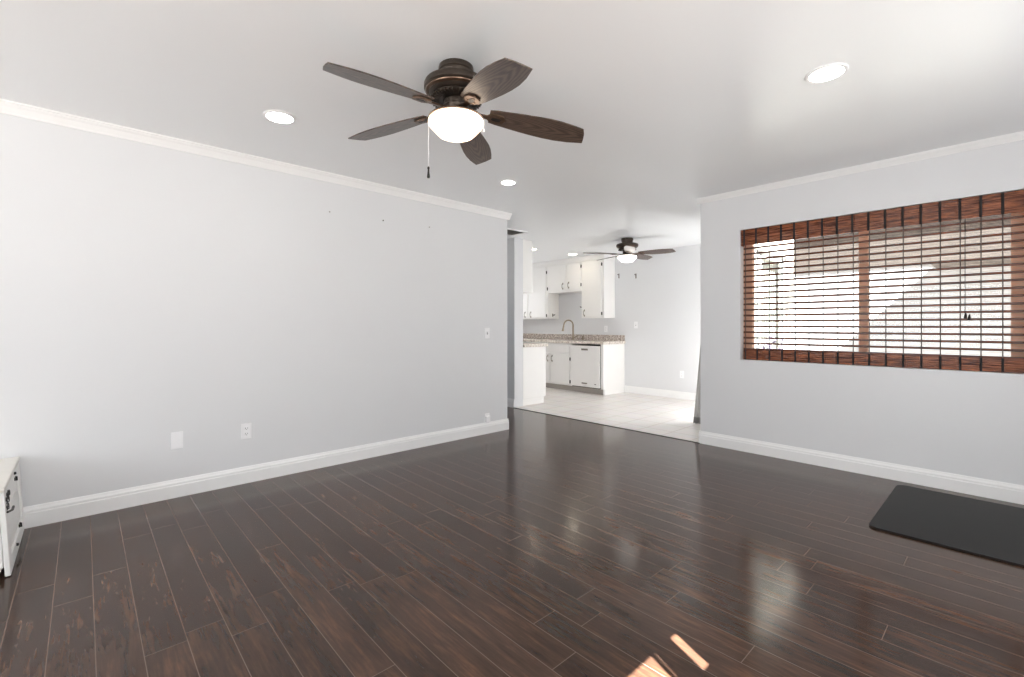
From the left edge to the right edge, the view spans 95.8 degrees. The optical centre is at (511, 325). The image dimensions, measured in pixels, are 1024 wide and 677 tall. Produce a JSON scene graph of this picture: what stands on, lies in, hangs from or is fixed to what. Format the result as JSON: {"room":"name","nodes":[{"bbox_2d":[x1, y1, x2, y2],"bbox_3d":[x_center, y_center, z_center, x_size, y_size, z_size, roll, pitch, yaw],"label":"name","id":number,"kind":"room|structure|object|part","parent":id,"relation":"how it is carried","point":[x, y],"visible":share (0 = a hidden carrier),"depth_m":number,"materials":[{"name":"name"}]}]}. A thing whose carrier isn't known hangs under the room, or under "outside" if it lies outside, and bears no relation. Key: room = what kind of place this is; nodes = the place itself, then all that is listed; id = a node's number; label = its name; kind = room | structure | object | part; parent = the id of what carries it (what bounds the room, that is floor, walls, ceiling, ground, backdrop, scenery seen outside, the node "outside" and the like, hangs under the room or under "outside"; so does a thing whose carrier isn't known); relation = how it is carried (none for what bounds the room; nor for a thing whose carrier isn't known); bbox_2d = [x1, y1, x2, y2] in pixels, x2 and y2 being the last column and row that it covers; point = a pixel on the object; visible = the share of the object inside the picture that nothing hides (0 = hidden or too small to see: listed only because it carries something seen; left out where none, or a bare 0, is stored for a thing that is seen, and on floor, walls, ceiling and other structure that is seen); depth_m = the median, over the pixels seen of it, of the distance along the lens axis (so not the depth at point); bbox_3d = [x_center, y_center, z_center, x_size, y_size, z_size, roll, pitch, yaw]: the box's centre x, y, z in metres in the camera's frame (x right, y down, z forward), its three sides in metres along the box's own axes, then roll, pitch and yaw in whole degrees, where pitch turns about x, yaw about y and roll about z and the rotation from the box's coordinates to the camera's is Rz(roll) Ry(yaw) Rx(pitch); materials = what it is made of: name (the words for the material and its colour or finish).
{"room":"living room","nodes":[
{"label":"living room","id":0,"kind":"room"},
{"bbox_2d":[0,113,506,506],"bbox_3d":[-2.414,-0.050,3.141,6.325,2.440,0.120,0,0,-43],"label":"wall","id":1,"kind":"structure","parent":0,"point":[148,293],"depth_m":3.30,"materials":[{"name":"grey paint"}]},
{"bbox_2d":[171,431,182,448],"bbox_3d":[-2.292,0.782,3.167,0.070,0.115,0.008,0,0,-43],"label":"blank plate","id":2,"kind":"object","parent":1,"relation":"attached to","point":[176,437],"visible":1,"depth_m":3.16,"materials":[{"name":"white plastic"}]},
{"bbox_2d":[241,423,251,438],"bbox_3d":[-1.981,0.784,3.454,0.070,0.115,0.009,0,0,-43],"label":"power outlet","id":3,"kind":"object","parent":1,"relation":"attached to","point":[246,429],"visible":1,"depth_m":3.45,"materials":[{"name":"white plastic"}]},
{"bbox_2d":[0,98,511,219],"bbox_3d":[-2.346,-1.237,3.089,6.355,0.066,0.050,0,0,-43],"label":"trim","id":4,"kind":"structure","parent":1,"relation":"attached to","point":[8,107],"depth_m":3.29,"materials":[{"name":"white paint"}]},
{"bbox_2d":[23,418,508,528],"bbox_3d":[-1.433,1.109,3.957,3.799,0.122,0.016,0,0,-43],"label":"baseboard","id":5,"kind":"structure","parent":1,"relation":"attached to","point":[67,509],"depth_m":3.36,"materials":[{"name":"white paint"}]},
{"bbox_2d":[485,328,489,337],"bbox_3d":[-0.267,0.078,5.036,0.070,0.115,0.018,0,0,-43],"label":"light switch","id":6,"kind":"object","parent":1,"relation":"attached to","point":[487,330],"visible":1,"depth_m":5.04,"materials":[{"name":"white plastic"}]},
{"bbox_2d":[485,413,489,422],"bbox_3d":[-0.265,1.008,5.033,0.070,0.115,0.024,0,0,-43],"label":"outlet","id":7,"kind":"object","parent":1,"relation":"attached to","point":[487,415],"visible":1,"depth_m":5.03,"materials":[{"name":"white plastic"}]},
{"bbox_2d":[0,407,1023,676],"bbox_3d":[-1.580,1.210,2.898,7.420,0.080,8.600,0,0,-43],"label":"floor","id":8,"kind":"structure","parent":0,"point":[544,545],"depth_m":2.17,"materials":[{"name":"laminate"}]},
{"bbox_2d":[0,457,24,576],"bbox_3d":[-2.752,0.958,2.241,0.513,0.423,0.702,0,0,-43],"label":"base cabinet","id":9,"kind":"object","parent":8,"relation":"on","point":[12,527],"visible":1,"depth_m":2.30,"materials":[{"name":"white paint"}]},
{"bbox_3d":[-2.399,0.833,2.216,0.025,0.092,0.146,0,0,-43],"label":"ornate plate","id":10,"kind":"part","parent":9,"relation":"part of","materials":[{"name":"black metal"}]},
{"bbox_3d":[-2.585,0.970,2.401,0.019,0.180,0.457,0,0,-43],"label":"raised panel","id":11,"kind":"part","parent":9,"relation":"part of","materials":[{"name":"white paint"}]},
{"bbox_2d":[516,408,698,442],"bbox_3d":[0.951,1.168,5.621,0.018,0.004,2.723,0,0,-43],"label":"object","id":12,"kind":"structure","parent":8,"relation":"on","point":[516,408],"depth_m":5.37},
{"bbox_2d":[869,485,1023,566],"bbox_3d":[2.946,1.163,2.504,1.045,0.011,1.472,0,0,-43],"label":"door mat","id":13,"kind":"object","parent":8,"relation":"on","point":[991,530],"visible":1,"depth_m":2.71,"materials":[{"name":"black rubber"}]},
{"bbox_2d":[0,0,1023,262],"bbox_3d":[-0.646,-1.330,3.804,10.100,0.120,8.740,0,0,-43],"label":"ceiling","id":14,"kind":"structure","parent":0,"point":[676,103],"depth_m":2.44,"materials":[{"name":"white paint"}]},
{"bbox_2d":[263,110,295,123],"bbox_3d":[-1.410,-1.266,2.810,0.183,0.008,0.183,0,0,-43],"label":"recessed light","id":15,"kind":"object","parent":14,"relation":"in","point":[276,116],"visible":1,"depth_m":2.80,"materials":[{"name":"white plastic"}]},
{"bbox_2d":[323,58,583,177],"bbox_3d":[-0.294,-0.999,2.239,1.240,0.543,1.265,0,0,-43],"label":"ceiling fan","id":16,"kind":"object","parent":14,"relation":"hanging from","point":[455,90],"visible":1,"depth_m":2.19,"materials":[{"name":"brown wood"}]},
{"bbox_3d":[-0.564,-1.035,1.979,0.157,0.006,0.503,16,16,42],"label":"blade","id":17,"kind":"part","parent":16,"relation":"part of","materials":[{"name":"brown wood"}]},
{"bbox_3d":[-0.649,-1.047,2.461,0.503,0.006,0.157,-3,11,26],"label":"blade","id":18,"kind":"part","parent":16,"relation":"part of","materials":[{"name":"brown wood"}]},
{"bbox_3d":[-0.411,-0.903,2.277,0.004,0.240,0.004,0,0,-43],"label":"pull chain","id":19,"kind":"part","parent":16,"relation":"part of","materials":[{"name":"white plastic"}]},
{"bbox_3d":[-0.275,-0.972,2.278,0.272,0.091,0.272,0,0,-43],"label":"lamp shade","id":20,"kind":"part","parent":16,"relation":"part of","materials":[{"name":"white glass"}]},
{"bbox_3d":[-0.216,-1.048,2.690,0.157,0.006,0.503,-12,-4,7],"label":"blade","id":21,"kind":"part","parent":16,"relation":"part of","materials":[{"name":"brown wood"}]},
{"bbox_3d":[-0.082,-1.002,1.914,0.157,0.006,0.503,14,2,-29],"label":"blade","id":22,"kind":"part","parent":16,"relation":"part of","materials":[{"name":"brown wood"}]},
{"bbox_3d":[0.132,-1.010,2.349,0.503,0.006,0.157,8,-13,-10],"label":"blade","id":23,"kind":"part","parent":16,"relation":"part of","materials":[{"name":"brown wood"}]},
{"bbox_2d":[500,179,516,184],"bbox_3d":[-0.033,-1.266,4.086,0.146,0.008,0.146,0,0,-43],"label":"recessed light","id":24,"kind":"object","parent":14,"relation":"in","point":[503,182],"visible":1,"depth_m":4.08,"materials":[{"name":"white plastic"}]},
{"bbox_2d":[507,228,527,235],"bbox_3d":[-0.044,-1.264,6.229,0.400,0.012,0.320,0,0,-43],"label":"ceiling vent","id":25,"kind":"object","parent":14,"relation":"in","point":[510,232],"visible":0.59,"depth_m":6.24,"materials":[{"name":"black metal"}]},
{"bbox_2d":[583,238,675,262],"bbox_3d":[1.696,-1.098,6.770,1.244,0.344,1.278,0,0,-43],"label":"ceiling fan","id":26,"kind":"object","parent":14,"relation":"hanging from","point":[627,246],"visible":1,"depth_m":6.62,"materials":[{"name":"brown wood"}]},
{"bbox_3d":[1.262,-1.048,6.669,0.503,0.006,0.157,0,15,-8],"label":"blade","id":27,"kind":"part","parent":26,"relation":"part of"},
{"bbox_3d":[1.674,-0.972,6.729,0.272,0.091,0.272,0,0,-43],"label":"lamp shade","id":28,"kind":"part","parent":26,"relation":"part of","materials":[{"name":"white glass"}]},
{"bbox_3d":[1.603,-1.048,6.318,0.157,0.006,0.503,15,3,10],"label":"blade","id":29,"kind":"part","parent":26,"relation":"part of","materials":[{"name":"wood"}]},
{"bbox_3d":[1.972,-1.048,7.020,0.503,0.006,0.157,0,-15,-44],"label":"blade","id":30,"kind":"part","parent":26,"relation":"part of","materials":[{"name":"brown wood"}]},
{"bbox_3d":[2.042,-1.048,6.535,0.503,0.006,0.157,0,-15,28],"label":"blade","id":31,"kind":"part","parent":26,"relation":"part of","materials":[{"name":"brown wood"}]},
{"bbox_2d":[805,62,848,83],"bbox_3d":[1.577,-1.266,2.322,0.183,0.008,0.183,0,0,-43],"label":"recessed light","id":32,"kind":"object","parent":14,"relation":"in","point":[828,72],"visible":1,"depth_m":2.31,"materials":[{"name":"white plastic"}]},
{"bbox_2d":[507,237,522,407],"bbox_3d":[-0.772,-0.050,7.626,0.170,2.440,2.560,0,0,-43],"label":"wall","id":33,"kind":"structure","parent":0,"point":[514,245],"depth_m":6.68,"materials":[{"name":"grey paint"}]},
{"bbox_2d":[507,398,513,407],"bbox_3d":[-0.840,1.109,7.563,0.016,0.122,2.560,0,0,-43],"label":"baseboard","id":34,"kind":"structure","parent":33,"relation":"attached to","point":[510,402],"depth_m":6.67,"materials":[{"name":"white paint"}]},
{"bbox_2d":[523,239,531,293],"bbox_3d":[-0.426,-0.878,7.540,0.215,0.776,1.957,0,0,-43],"label":"upper cabinet","id":35,"kind":"object","parent":33,"relation":"attached to","point":[527,244],"visible":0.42,"depth_m":6.81,"materials":[{"name":"white paint"}]},
{"bbox_2d":[515,387,699,441],"bbox_3d":[1.043,1.209,7.440,2.600,0.082,5.500,0,0,-43],"label":"floor tile","id":36,"kind":"structure","parent":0,"point":[665,416],"depth_m":6.33,"materials":[{"name":"tile"}]},
{"bbox_2d":[523,346,545,405],"bbox_3d":[-0.326,0.740,7.632,0.487,0.855,1.957,0,0,-43],"label":"base cabinet","id":37,"kind":"object","parent":36,"relation":"on","point":[534,358],"visible":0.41,"depth_m":6.91,"materials":[{"name":"white paint"}]},
{"bbox_2d":[523,342,547,346],"bbox_3d":[-0.307,0.287,7.630,0.512,0.045,1.985,0,0,-43],"label":"countertop","id":38,"kind":"structure","parent":37,"relation":"on","point":[524,343],"depth_m":6.94,"materials":[{"name":"stone"}]},
{"bbox_2d":[525,342,576,390],"bbox_3d":[0.575,0.740,9.214,0.670,0.855,2.040,0,0,-43],"label":"base cabinet","id":39,"kind":"object","parent":36,"relation":"on","point":[558,355],"visible":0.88,"depth_m":8.47,"materials":[{"name":"white paint"}]},
{"bbox_3d":[0.557,0.771,8.804,0.019,0.547,0.438,0,0,-43],"label":"door","id":40,"kind":"part","parent":39,"relation":"part of","materials":[{"name":"white paint"}]},
{"bbox_3d":[0.879,0.771,8.457,0.019,0.547,0.460,0,0,-43],"label":"door","id":41,"kind":"part","parent":39,"relation":"part of","materials":[{"name":"white paint"}]},
{"bbox_2d":[523,333,624,344],"bbox_3d":[0.826,0.236,8.956,0.652,0.148,2.760,0,0,-43],"label":"countertop","id":42,"kind":"structure","parent":39,"relation":"on","point":[547,338],"depth_m":8.65,"materials":[{"name":"stone"}]},
{"bbox_2d":[562,319,577,339],"bbox_3d":[1.105,0.070,8.839,0.310,0.388,0.110,0,0,13],"label":"faucet","id":43,"kind":"object","parent":42,"relation":"on","point":[573,337],"visible":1,"depth_m":8.84,"materials":[{"name":"silver metal"}]},
{"bbox_3d":[1.072,0.055,8.842,0.224,0.358,0.033,0,0,-4],"label":"spout","id":44,"kind":"part","parent":43,"relation":"part of","materials":[{"name":"silver metal"}]},
{"bbox_2d":[571,344,602,394],"bbox_3d":[1.491,0.751,8.236,0.640,0.832,0.636,0,0,-43],"label":"dishwasher","id":45,"kind":"object","parent":36,"relation":"on","point":[585,358],"visible":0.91,"depth_m":8.01,"materials":[{"name":"white paint"}]},
{"bbox_2d":[601,344,623,394],"bbox_3d":[1.741,0.740,7.991,0.622,0.856,0.056,0,0,-43],"label":"end panel","id":46,"kind":"object","parent":36,"relation":"on","point":[612,355],"visible":0.94,"depth_m":7.93,"materials":[{"name":"white paint"}]},
{"bbox_2d":[523,244,777,392],"bbox_3d":[1.952,-0.050,8.312,0.120,2.440,5.455,0,0,-43],"label":"wall","id":47,"kind":"structure","parent":0,"point":[663,298],"depth_m":7.74,"materials":[{"name":"grey paint"}]},
{"bbox_2d":[523,266,558,318],"bbox_3d":[0.396,-0.660,9.621,0.380,1.030,1.200,0,0,-43],"label":"upper cabinet","id":48,"kind":"object","parent":47,"relation":"attached to","point":[538,304],"visible":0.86,"depth_m":9.25,"materials":[{"name":"white paint"}]},
{"bbox_3d":[0.168,-0.665,9.651,0.019,0.980,0.465,0,0,-43],"label":"door","id":49,"kind":"part","parent":48,"relation":"part of","materials":[{"name":"white paint"}]},
{"bbox_3d":[0.506,-0.665,9.286,0.019,0.980,0.490,0,0,-43],"label":"door","id":50,"kind":"part","parent":48,"relation":"part of","materials":[{"name":"white paint"}]},
{"bbox_2d":[532,254,614,267],"bbox_3d":[0.867,-1.222,9.142,0.340,0.091,2.543,0,0,-43],"label":"trim","id":51,"kind":"structure","parent":48,"relation":"attached to","point":[597,256],"depth_m":8.58,"materials":[{"name":"white paint"}]},
{"bbox_2d":[547,262,581,293],"bbox_3d":[1.093,-0.908,8.869,0.380,0.533,0.862,0,0,-43],"label":"upper cabinet","id":52,"kind":"object","parent":47,"relation":"attached to","point":[563,278],"visible":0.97,"depth_m":8.75,"materials":[{"name":"white paint"}]},
{"bbox_3d":[0.862,-0.917,8.901,0.019,0.475,0.461,0,0,-43],"label":"door","id":53,"kind":"part","parent":52,"relation":"part of","materials":[{"name":"white paint"}]},
{"bbox_3d":[1.149,-0.917,8.592,0.019,0.475,0.323,0,0,-43],"label":"door","id":54,"kind":"part","parent":52,"relation":"part of","materials":[{"name":"white paint"}]},
{"bbox_2d":[523,333,624,340],"bbox_3d":[1.053,0.213,9.172,0.025,0.103,2.750,0,0,-43],"label":"backsplash","id":55,"kind":"structure","parent":47,"relation":"attached to","point":[535,336],"depth_m":8.93,"materials":[{"name":"grey stone"}]},
{"bbox_2d":[582,259,614,317],"bbox_3d":[1.544,-0.660,8.382,0.380,1.030,0.498,0,0,-43],"label":"upper cabinet","id":56,"kind":"object","parent":47,"relation":"attached to","point":[598,276],"visible":0.99,"depth_m":8.23,"materials":[{"name":"white paint"}]},
{"bbox_3d":[1.423,-0.665,8.296,0.019,0.980,0.430,0,0,-43],"label":"door","id":57,"kind":"part","parent":56,"relation":"part of","materials":[{"name":"white paint"}]},
{"bbox_2d":[624,385,695,400],"bbox_3d":[2.848,1.109,7.245,0.016,0.122,2.528,0,0,-43],"label":"baseboard","id":58,"kind":"structure","parent":47,"relation":"attached to","point":[629,389],"depth_m":7.65,"materials":[{"name":"white paint"}]},
{"bbox_2d":[693,356,699,423],"bbox_3d":[2.328,0.097,5.406,0.431,2.135,0.046,0,0,43],"label":"curtain","id":59,"kind":"object","parent":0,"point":[696,420],"visible":0.1,"depth_m":5.52,"materials":[{"name":"grey fabric"}]},
{"bbox_2d":[754,240,793,348],"bbox_3d":[2.895,-0.050,5.484,2.340,2.440,0.120,0,0,-43],"label":"wall","id":60,"kind":"structure","parent":0,"point":[788,241],"depth_m":6.11,"materials":[{"name":"white paint"}]},
{"bbox_2d":[762,259,775,348],"bbox_3d":[2.907,0.095,5.618,1.720,2.050,0.040,0,0,-43],"label":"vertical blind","id":61,"kind":"object","parent":60,"relation":"attached to","point":[762,259],"visible":0.03,"depth_m":6.02,"materials":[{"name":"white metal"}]},
{"bbox_2d":[755,251,784,348],"bbox_3d":[2.946,0.140,5.539,1.750,2.060,0.050,0,0,-43],"label":"door","id":62,"kind":"structure","parent":60,"relation":"in","point":[765,254],"depth_m":5.54,"materials":[{"name":"white metal"}]},
{"bbox_2d":[700,140,1023,485],"bbox_3d":[3.040,-0.050,3.495,0.150,2.440,3.237,0,0,-43],"label":"wall","id":63,"kind":"structure","parent":0,"point":[960,422],"depth_m":3.70,"materials":[{"name":"grey paint"}]},
{"bbox_2d":[696,131,1023,203],"bbox_3d":[2.920,-1.246,3.484,0.040,0.048,3.145,0,0,-43],"label":"trim","id":64,"kind":"structure","parent":63,"relation":"attached to","point":[1017,136],"depth_m":3.58,"materials":[{"name":"white paint"}]},
{"bbox_2d":[699,431,1023,504],"bbox_3d":[2.934,1.109,3.487,0.016,0.122,3.129,0,0,-43],"label":"baseboard","id":65,"kind":"structure","parent":63,"relation":"attached to","point":[1008,492],"depth_m":3.59,"materials":[{"name":"white paint"}]},
{"bbox_2d":[744,212,1023,372],"bbox_3d":[2.841,-0.292,3.762,0.050,1.219,1.810,0,0,-43],"label":"window","id":66,"kind":"structure","parent":63,"relation":"in","point":[1021,213],"depth_m":3.71,"materials":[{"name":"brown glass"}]},
{"bbox_2d":[741,190,1023,372],"bbox_3d":[2.784,-0.292,3.709,0.063,1.212,1.804,0,0,-43],"label":"bamboo blind","id":67,"kind":"object","parent":66,"relation":"attached to","point":[998,204],"visible":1,"depth_m":3.54,"materials":[{"name":"brown wood"}]},
{"bbox_3d":[2.794,0.268,3.715,0.018,0.091,1.788,0,0,-43],"label":"rail","id":68,"kind":"part","parent":67,"relation":"part of","materials":[{"name":"brown wood"}]},
{"label":"outside","id":69,"kind":"structure","parent":0,"visible":0},
{"bbox_3d":[5.028,1.340,1.930,38.000,0.160,36.000,0,0,-43],"label":"ground","id":70,"kind":"structure","parent":69,"visible":0},
{"bbox_2d":[763,335,783,348],"bbox_3d":[2.797,0.677,5.083,0.561,1.166,0.506,0,0,-43],"label":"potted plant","id":71,"kind":"object","parent":70,"relation":"on","point":[765,340],"visible":0.04,"depth_m":5.06,"materials":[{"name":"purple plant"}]},
{"bbox_2d":[794,213,1010,355],"bbox_3d":[9.649,-0.990,8.935,6.300,4.500,12.800,0,0,-43],"label":"house","id":72,"kind":"structure","parent":70,"relation":"on","point":[1004,215],"depth_m":8.39,"materials":[{"name":"paint"}]}
]}

